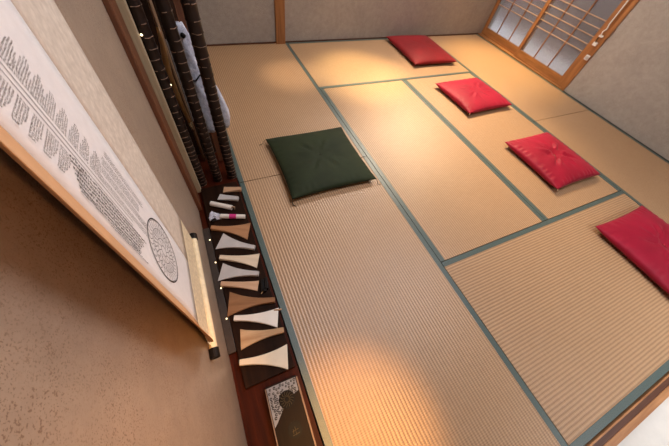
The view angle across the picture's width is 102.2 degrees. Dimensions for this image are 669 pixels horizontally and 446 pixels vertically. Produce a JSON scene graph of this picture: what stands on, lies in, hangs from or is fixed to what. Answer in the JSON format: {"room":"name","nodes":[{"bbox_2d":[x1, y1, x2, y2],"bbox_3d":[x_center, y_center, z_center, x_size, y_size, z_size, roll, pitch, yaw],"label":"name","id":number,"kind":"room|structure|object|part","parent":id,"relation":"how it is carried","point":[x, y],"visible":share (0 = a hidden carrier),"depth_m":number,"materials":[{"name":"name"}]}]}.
{"room":"japanese tatami room","nodes":[
{"label":"japanese tatami room","id":0,"kind":"room"},
{"bbox_2d":[0,0,247,445],"bbox_3d":[-0.019,0.526,-0.224,0.110,2.500,4.140,-16,59,-19],"label":"wall","id":1,"kind":"structure","parent":0,"point":[92,353],"depth_m":0.32,"materials":[{"name":"paint"}]},
{"bbox_2d":[0,0,219,359],"bbox_3d":[-0.314,-0.230,0.248,0.063,1.618,0.470,-16,59,-19],"label":"scroll","id":2,"kind":"object","parent":1,"relation":"attached to","point":[59,122],"visible":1,"depth_m":0.38,"materials":[{"name":"white paper"}]},
{"bbox_3d":[-0.521,0.053,0.995,0.029,0.029,0.023,-16,59,-19],"label":"roller knob","id":3,"kind":"part","parent":2,"relation":"part of","materials":[{"name":"black paint"}]},
{"bbox_3d":[-0.352,0.382,0.791,0.029,0.029,0.027,-16,59,-19],"label":"roller knob","id":4,"kind":"part","parent":2,"relation":"part of","materials":[{"name":"black paint"}]},
{"bbox_2d":[102,0,201,210],"bbox_3d":[-0.612,-0.795,0.551,0.020,2.402,0.110,-16,59,-19],"label":"post","id":5,"kind":"object","parent":1,"relation":"attached to","point":[111,6],"visible":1,"depth_m":0.95,"materials":[{"name":"brown wood"}]},
{"bbox_2d":[115,0,200,192],"bbox_3d":[-0.642,-0.874,0.601,0.040,2.402,0.035,-16,59,-19],"label":"strip","id":6,"kind":"object","parent":1,"relation":"attached to","point":[123,7],"visible":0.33,"depth_m":1.05,"materials":[{"name":"beige wood"}]},
{"bbox_2d":[140,0,215,154],"bbox_3d":[-0.675,-1.150,0.789,0.244,2.400,0.023,-16,59,-19],"label":"panel","id":7,"kind":"object","parent":1,"relation":"attached to","point":[145,5],"depth_m":1.19,"materials":[{"name":"brown wood"}]},
{"bbox_2d":[166,40,193,120],"bbox_3d":[-0.775,-0.710,1.388,0.026,0.420,0.003,-16,59,-19],"label":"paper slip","id":8,"kind":"object","parent":7,"relation":"attached to","point":[166,40],"visible":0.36,"depth_m":1.36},
{"bbox_2d":[236,177,323,445],"bbox_3d":[0.940,-0.656,2.286,4.000,0.064,3.640,-16,59,-19],"label":"floor","id":9,"kind":"structure","parent":0,"point":[236,177],"depth_m":1.25,"materials":[{"name":"fabric"}]},
{"bbox_2d":[197,152,322,445],"bbox_3d":[-0.407,0.397,1.286,0.246,0.098,2.112,-16,59,-19],"label":"board","id":10,"kind":"object","parent":9,"relation":"on","point":[253,404],"visible":0.07,"depth_m":1.05,"materials":[{"name":"brown wood"}]},
{"bbox_2d":[126,0,206,186],"bbox_3d":[-0.634,-0.920,0.636,0.057,2.400,0.057,11,54,-1],"label":"bamboo pole","id":11,"kind":"object","parent":10,"relation":"on","point":[135,6],"visible":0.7,"depth_m":1.09,"materials":[{"name":"black wood"}]},
{"bbox_2d":[147,0,205,161],"bbox_3d":[-0.724,-0.856,1.069,0.019,1.602,0.022,-16,59,-19],"label":"cane","id":12,"kind":"object","parent":10,"relation":"on","point":[150,1],"visible":0.73,"depth_m":1.30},
{"bbox_2d":[148,0,194,131],"bbox_3d":[-0.692,-0.925,0.881,0.044,1.421,0.117,-16,59,-19],"label":"stick","id":13,"kind":"object","parent":12,"relation":"hanging from","point":[164,55],"visible":0.91,"depth_m":1.17,"materials":[{"name":"brown wood"}]},
{"bbox_2d":[154,0,221,181],"bbox_3d":[-0.555,-0.950,0.670,0.051,2.400,0.051,-16,59,-19],"label":"bamboo pole","id":14,"kind":"object","parent":10,"relation":"on","point":[163,7],"visible":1,"depth_m":1.13,"materials":[{"name":"black wood"}]},
{"bbox_2d":[174,0,222,160],"bbox_3d":[-0.587,-1.006,0.888,0.045,2.102,0.015,-16,59,-19],"label":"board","id":15,"kind":"object","parent":10,"relation":"on","point":[179,9],"visible":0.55,"depth_m":1.13,"materials":[{"name":"brown wood"}]},
{"bbox_2d":[173,0,215,132],"bbox_3d":[-0.619,-0.773,1.093,0.081,0.930,0.084,23,55,8],"label":"cloth bag","id":16,"kind":"object","parent":15,"relation":"hanging from","point":[184,35],"visible":0.39,"depth_m":1.21,"materials":[{"name":"white fabric"}]},
{"bbox_2d":[180,0,236,178],"bbox_3d":[-0.479,-0.974,0.699,0.055,2.400,0.055,22,55,6],"label":"bamboo pole","id":17,"kind":"object","parent":10,"relation":"on","point":[190,8],"visible":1,"depth_m":1.16,"materials":[{"name":"black wood"}]},
{"bbox_2d":[216,85,229,127],"bbox_3d":[-0.548,-0.706,1.224,0.054,0.600,0.077,-16,59,-19],"label":"pouch","id":18,"kind":"object","parent":17,"relation":"hanging from","point":[225,111],"visible":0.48,"depth_m":1.36,"materials":[{"name":"white fabric"}]},
{"bbox_2d":[202,228,236,354],"bbox_3d":[-0.549,0.284,1.268,0.032,0.023,0.648,-16,59,-19],"label":"rail","id":19,"kind":"object","parent":10,"relation":"on","point":[229,338],"visible":0.99,"depth_m":1.23,"materials":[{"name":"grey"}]},
{"bbox_2d":[201,182,294,388],"bbox_3d":[-0.470,0.200,1.341,0.200,0.018,1.078,-16,59,-19],"label":"mat","id":20,"kind":"object","parent":10,"relation":"on","point":[253,375],"visible":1,"depth_m":1.25,"materials":[{"name":"black fabric"}]},
{"bbox_2d":[210,201,234,209],"bbox_3d":[-0.618,-0.095,1.496,0.137,0.027,0.027,11,54,-1],"label":"tube","id":21,"kind":"object","parent":20,"relation":"on","point":[212,203],"visible":1,"depth_m":1.49,"materials":[{"name":"beige paper"}]},
{"bbox_2d":[209,211,244,220],"bbox_3d":[-0.581,-0.040,1.464,0.185,0.026,0.068,1,55,-8],"label":"roll","id":22,"kind":"object","parent":20,"relation":"on","point":[212,215],"visible":1,"depth_m":1.45,"materials":[{"name":"white paper"}]},
{"bbox_2d":[217,194,238,200],"bbox_3d":[-0.605,-0.145,1.538,0.112,0.020,0.044,8,54,-3],"label":"plectrum","id":23,"kind":"object","parent":20,"relation":"on","point":[221,196],"visible":1,"depth_m":1.53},
{"bbox_3d":[-0.625,-0.147,1.539,0.072,0.015,0.044,8,54,-3],"label":"blade","id":24,"kind":"part","parent":23,"relation":"part of","materials":[{"name":"white plastic"}]},
{"bbox_2d":[210,223,250,238],"bbox_3d":[-0.550,0.032,1.422,0.191,0.020,0.108,4,55,-6],"label":"plectrum","id":25,"kind":"object","parent":20,"relation":"on","point":[242,230],"visible":1,"depth_m":1.42,"materials":[{"name":"orange wood"}]},
{"bbox_3d":[-0.516,0.036,1.428,0.122,0.015,0.108,4,55,-6],"label":"blade","id":26,"kind":"part","parent":25,"relation":"part of","materials":[{"name":"orange wood"}]},
{"bbox_2d":[223,187,241,192],"bbox_3d":[-0.597,-0.199,1.577,0.100,0.020,0.044,0,55,-9],"label":"plectrum","id":27,"kind":"object","parent":20,"relation":"on","point":[226,189],"visible":1,"depth_m":1.57,"materials":[{"name":"beige wood"}]},
{"bbox_3d":[-0.615,-0.197,1.576,0.064,0.015,0.044,0,55,-9],"label":"blade","id":28,"kind":"part","parent":27,"relation":"part of","materials":[{"name":"beige wood"}]},
{"bbox_2d":[216,233,255,249],"bbox_3d":[-0.497,0.108,1.377,0.185,0.020,0.098,12,54,0],"label":"plectrum","id":29,"kind":"object","parent":20,"relation":"on","point":[225,241],"visible":1,"depth_m":1.37,"materials":[{"name":"white plastic"}]},
{"bbox_3d":[-0.530,0.102,1.379,0.118,0.015,0.098,12,54,0],"label":"blade","id":30,"kind":"part","parent":29,"relation":"part of","materials":[{"name":"white plastic"}]},
{"bbox_2d":[218,263,258,280],"bbox_3d":[-0.454,0.238,1.292,0.181,0.020,0.094,5,55,-5],"label":"plectrum","id":31,"kind":"object","parent":20,"relation":"on","point":[227,271],"visible":1,"depth_m":1.29,"materials":[{"name":"white plastic"}]},
{"bbox_3d":[-0.487,0.236,1.291,0.116,0.015,0.094,5,55,-5],"label":"blade","id":32,"kind":"part","parent":31,"relation":"part of","materials":[{"name":"white plastic"}]},
{"bbox_2d":[219,253,259,267],"bbox_3d":[-0.471,0.177,1.333,0.184,0.020,0.082,4,55,-6],"label":"plectrum","id":33,"kind":"object","parent":20,"relation":"on","point":[251,260],"visible":1,"depth_m":1.33,"materials":[{"name":"beige wood"}]},
{"bbox_3d":[-0.439,0.181,1.338,0.118,0.015,0.082,4,55,-6],"label":"blade","id":34,"kind":"part","parent":33,"relation":"part of","materials":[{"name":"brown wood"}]},
{"bbox_2d":[220,281,258,290],"bbox_3d":[-0.442,0.288,1.259,0.167,0.020,0.052,3,55,-7],"label":"plectrum","id":35,"kind":"object","parent":20,"relation":"on","point":[251,285],"visible":1,"depth_m":1.26,"materials":[{"name":"beige wood"}]},
{"bbox_3d":[-0.413,0.291,1.265,0.107,0.015,0.052,3,55,-7],"label":"blade","id":36,"kind":"part","parent":35,"relation":"part of","materials":[{"name":"beige wood"}]},
{"bbox_2d":[227,292,274,316],"bbox_3d":[-0.374,0.357,1.221,0.204,0.020,0.115,-1,55,-10],"label":"plectrum","id":37,"kind":"object","parent":20,"relation":"on","point":[237,303],"visible":1,"depth_m":1.22,"materials":[{"name":"brown wood"}]},
{"bbox_3d":[-0.410,0.359,1.217,0.130,0.015,0.115,-2,55,-10],"label":"blade","id":38,"kind":"part","parent":37,"relation":"part of","materials":[{"name":"brown wood"}]},
{"bbox_2d":[234,308,277,327],"bbox_3d":[-0.343,0.416,1.185,0.186,0.020,0.088,1,55,-8],"label":"plectrum","id":39,"kind":"object","parent":20,"relation":"on","point":[270,317],"visible":1,"depth_m":1.18,"materials":[{"name":"white plastic"}]},
{"bbox_3d":[-0.310,0.418,1.192,0.119,0.015,0.088,1,55,-8],"label":"blade","id":40,"kind":"part","parent":39,"relation":"part of","materials":[{"name":"white plastic"}]},
{"bbox_2d":[240,327,283,349],"bbox_3d":[-0.306,0.475,1.149,0.180,0.020,0.085,-7,57,-14],"label":"plectrum","id":41,"kind":"object","parent":20,"relation":"on","point":[248,337],"visible":1,"depth_m":1.15,"materials":[{"name":"brown wood"}]},
{"bbox_3d":[-0.338,0.480,1.143,0.115,0.015,0.085,-7,57,-14],"label":"blade","id":42,"kind":"part","parent":41,"relation":"part of","materials":[{"name":"brown wood"}]},
{"bbox_2d":[239,344,287,369],"bbox_3d":[-0.286,0.555,1.096,0.189,0.020,0.098,-3,56,-11],"label":"plectrum","id":43,"kind":"object","parent":20,"relation":"on","point":[278,357],"visible":1,"depth_m":1.10,"materials":[{"name":"beige wood"}]},
{"bbox_3d":[-0.253,0.554,1.105,0.121,0.015,0.098,-3,56,-11],"label":"blade","id":44,"kind":"part","parent":43,"relation":"part of","materials":[{"name":"beige wood"}]},
{"bbox_2d":[260,277,267,293],"bbox_3d":[-0.331,0.295,1.270,0.036,0.022,0.076,-6,56,-13],"label":"block","id":45,"kind":"object","parent":20,"relation":"on","point":[264,282],"visible":1,"depth_m":1.27,"materials":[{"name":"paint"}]},
{"bbox_2d":[265,375,316,445],"bbox_3d":[-0.153,0.752,0.989,0.128,0.043,0.318,-14,59,-18],"label":"box","id":46,"kind":"object","parent":10,"relation":"on","point":[290,420],"visible":1,"depth_m":0.99,"materials":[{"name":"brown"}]},
{"bbox_3d":[-0.207,0.761,0.957,0.004,0.011,0.312,-14,59,-18],"label":"edge trim","id":47,"kind":"part","parent":46,"relation":"part of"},
{"bbox_2d":[268,378,296,419],"bbox_3d":[-0.188,0.664,1.022,0.110,0.001,0.107,-14,59,-18],"label":"print","id":48,"kind":"object","parent":46,"relation":"on","point":[295,391],"depth_m":1.02},
{"bbox_3d":[-0.094,0.732,0.994,0.006,0.012,0.312,-14,59,-18],"label":"edge trim","id":49,"kind":"part","parent":46,"relation":"part of","materials":[{"name":"brown wood"}]},
{"bbox_2d":[207,43,365,184],"bbox_3d":[-0.539,-1.048,2.251,0.896,0.056,1.795,-16,59,-19],"label":"mat","id":50,"kind":"object","parent":9,"relation":"on","point":[267,91],"visible":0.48,"depth_m":2.18,"materials":[{"name":"wicker"}]},
{"bbox_2d":[260,127,380,206],"bbox_3d":[-0.103,-0.423,1.796,0.651,0.081,0.609,-16,59,-19],"label":"floor cushion","id":51,"kind":"object","parent":50,"relation":"on","point":[309,163],"visible":1,"depth_m":1.75,"materials":[{"name":"green fabric"}]},
{"bbox_2d":[288,38,470,88],"bbox_3d":[0.505,-1.752,2.913,1.795,0.056,0.896,-16,59,-19],"label":"mat","id":52,"kind":"object","parent":9,"relation":"on","point":[337,63],"visible":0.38,"depth_m":2.79,"materials":[{"name":"wicker"}]},
{"bbox_2d":[387,35,456,65],"bbox_3d":[0.979,-1.980,3.059,0.585,0.089,0.674,-15,59,-18],"label":"floor cushion","id":53,"kind":"object","parent":52,"relation":"on","point":[419,49],"visible":1,"depth_m":2.98,"materials":[{"name":"red fabric"}]},
{"bbox_2d":[239,156,567,445],"bbox_3d":[0.182,0.353,1.381,0.896,0.056,1.795,-16,59,-19],"label":"mat","id":54,"kind":"object","parent":9,"relation":"on","point":[388,350],"visible":0.82,"depth_m":1.25,"materials":[{"name":"wicker"}]},
{"bbox_2d":[320,80,544,261],"bbox_3d":[0.638,-0.584,2.112,0.896,0.056,1.795,-16,59,-19],"label":"mat","id":55,"kind":"object","parent":9,"relation":"on","point":[459,204],"visible":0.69,"depth_m":1.95,"materials":[{"name":"wicker"}]},
{"bbox_2d":[428,34,589,121],"bbox_3d":[1.910,-1.757,3.139,0.896,0.056,1.795,-16,59,-19],"label":"mat","id":56,"kind":"object","parent":9,"relation":"on","point":[538,99],"visible":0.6,"depth_m":3.02,"materials":[{"name":"wicker"}]},
{"bbox_2d":[405,73,619,221],"bbox_3d":[1.454,-0.820,2.408,0.896,0.056,1.795,-16,59,-19],"label":"mat","id":57,"kind":"object","parent":9,"relation":"on","point":[487,132],"visible":0.65,"depth_m":2.21,"materials":[{"name":"wicker"}]},
{"bbox_2d":[435,78,511,114],"bbox_3d":[1.342,-1.246,2.597,0.585,0.094,0.524,-18,60,-20],"label":"floor cushion","id":58,"kind":"object","parent":57,"relation":"on","point":[473,95],"visible":1,"depth_m":2.54,"materials":[{"name":"red fabric"}]},
{"bbox_2d":[505,132,600,191],"bbox_3d":[1.739,-0.523,2.147,0.551,0.101,0.558,-16,59,-19],"label":"floor cushion","id":59,"kind":"object","parent":57,"relation":"on","point":[554,161],"visible":1,"depth_m":2.09,"materials":[{"name":"red fabric"}]},
{"bbox_2d":[441,191,668,445],"bbox_3d":[1.587,0.349,1.607,1.795,0.056,0.896,-16,59,-19],"label":"mat","id":60,"kind":"object","parent":9,"relation":"on","point":[585,329],"visible":0.77,"depth_m":1.43,"materials":[{"name":"wicker"}]},
{"bbox_2d":[595,205,668,293],"bbox_3d":[2.087,0.153,1.728,0.580,0.099,0.550,-16,59,-19],"label":"floor cushion","id":61,"kind":"object","parent":60,"relation":"on","point":[640,234],"visible":1,"depth_m":1.71,"materials":[{"name":"red fabric"}]},
{"bbox_2d":[534,110,668,223],"bbox_3d":[2.631,-0.356,2.268,0.896,0.056,1.795,-16,59,-19],"label":"mat","id":62,"kind":"object","parent":9,"relation":"on","point":[641,174],"visible":0.71,"depth_m":2.38,"materials":[{"name":"wicker"}]},
{"bbox_2d":[196,0,496,43],"bbox_3d":[0.093,-2.710,2.070,4.800,2.500,0.095,-16,59,-19],"label":"wall","id":63,"kind":"structure","parent":0,"point":[222,21],"depth_m":2.85,"materials":[{"name":"paint"}]},
{"bbox_2d":[274,0,284,43],"bbox_3d":[-0.403,-2.543,1.814,0.092,2.404,0.045,-16,59,-19],"label":"post","id":64,"kind":"object","parent":63,"relation":"attached to","point":[279,5],"visible":1,"depth_m":2.61,"materials":[{"name":"orange wood"}]},
{"bbox_2d":[207,33,477,45],"bbox_3d":[0.327,-2.117,3.113,3.600,0.032,0.011,-16,59,-19],"label":"baseboard","id":65,"kind":"structure","parent":63,"relation":"attached to","point":[466,33],"depth_m":2.90,"materials":[{"name":"brown wood"}]},
{"bbox_2d":[564,0,668,160],"bbox_3d":[3.287,-1.086,1.435,0.115,2.500,5.605,-16,59,-19],"label":"wall","id":66,"kind":"structure","parent":0,"point":[625,82],"depth_m":2.48,"materials":[{"name":"paint"}]},
{"bbox_2d":[481,0,546,53],"bbox_3d":[2.280,-2.852,2.824,0.027,1.778,0.693,-16,59,-19],"label":"door","id":67,"kind":"structure","parent":66,"relation":"in","point":[509,22],"depth_m":3.36,"materials":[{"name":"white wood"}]},
{"bbox_3d":[2.171,-2.369,3.512,0.025,0.083,0.605,-16,59,-19],"label":"rail","id":68,"kind":"part","parent":67,"relation":"part of","materials":[{"name":"orange wood"}]},
{"bbox_2d":[478,33,561,88],"bbox_3d":[2.289,-2.054,3.381,0.098,0.031,1.406,-16,59,-19],"label":"trim","id":69,"kind":"structure","parent":66,"relation":"attached to","point":[480,34],"depth_m":3.36,"materials":[{"name":"orange wood"}]},
{"bbox_2d":[513,0,633,86],"bbox_3d":[2.523,-2.317,2.487,0.027,1.778,0.760,-16,59,-19],"label":"door","id":70,"kind":"structure","parent":66,"relation":"in","point":[564,32],"depth_m":2.89,"materials":[{"name":"orange wood"}]},
{"bbox_3d":[2.404,-1.853,3.186,0.025,0.083,0.630,-16,59,-19],"label":"rail","id":71,"kind":"part","parent":70,"relation":"part of","materials":[{"name":"orange wood"}]},
{"bbox_2d":[592,0,628,45],"bbox_3d":[2.648,-2.134,2.160,0.036,1.285,0.063,-16,59,-19],"label":"cable","id":72,"kind":"object","parent":70,"relation":"attached to","point":[595,43],"visible":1,"depth_m":2.56,"materials":[{"name":"white plastic"}]},
{"bbox_3d":[2.656,-2.164,2.137,0.019,1.212,0.045,-16,59,-19],"label":"cord","id":73,"kind":"part","parent":72,"relation":"part of","materials":[{"name":"white plastic"}]},
{"bbox_2d":[560,0,639,90],"bbox_3d":[2.695,-2.016,2.285,0.102,1.870,0.039,-16,59,-19],"label":"door frame","id":74,"kind":"structure","parent":66,"relation":"attached to","point":[632,5],"depth_m":2.61,"materials":[{"name":"orange wood"}]},
{"bbox_2d":[563,91,668,161],"bbox_3d":[2.974,-0.624,2.487,0.006,0.026,2.154,-16,59,-19],"label":"trim","id":75,"kind":"structure","parent":66,"relation":"attached to","point":[563,91],"depth_m":2.67,"materials":[{"name":"wood"}]},
{"bbox_2d":[593,377,668,445],"bbox_3d":[1.799,0.732,1.419,3.660,0.129,0.022,-16,59,-19],"label":"trim","id":76,"kind":"structure","parent":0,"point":[603,440],"depth_m":1.18,"materials":[{"name":"brown wood"}]},
{"bbox_2d":[584,371,668,445],"bbox_3d":[1.803,0.738,1.413,3.660,0.132,0.053,-16,59,-19],"label":"door track","id":77,"kind":"object","parent":76,"relation":"on","point":[643,414],"depth_m":1.18,"materials":[{"name":"orange wood"}]},
{"bbox_2d":[617,397,668,445],"bbox_3d":[2.038,1.568,0.881,4.500,0.128,1.940,-16,59,-19],"label":"floor","id":78,"kind":"structure","parent":0,"point":[654,430],"depth_m":1.17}
]}

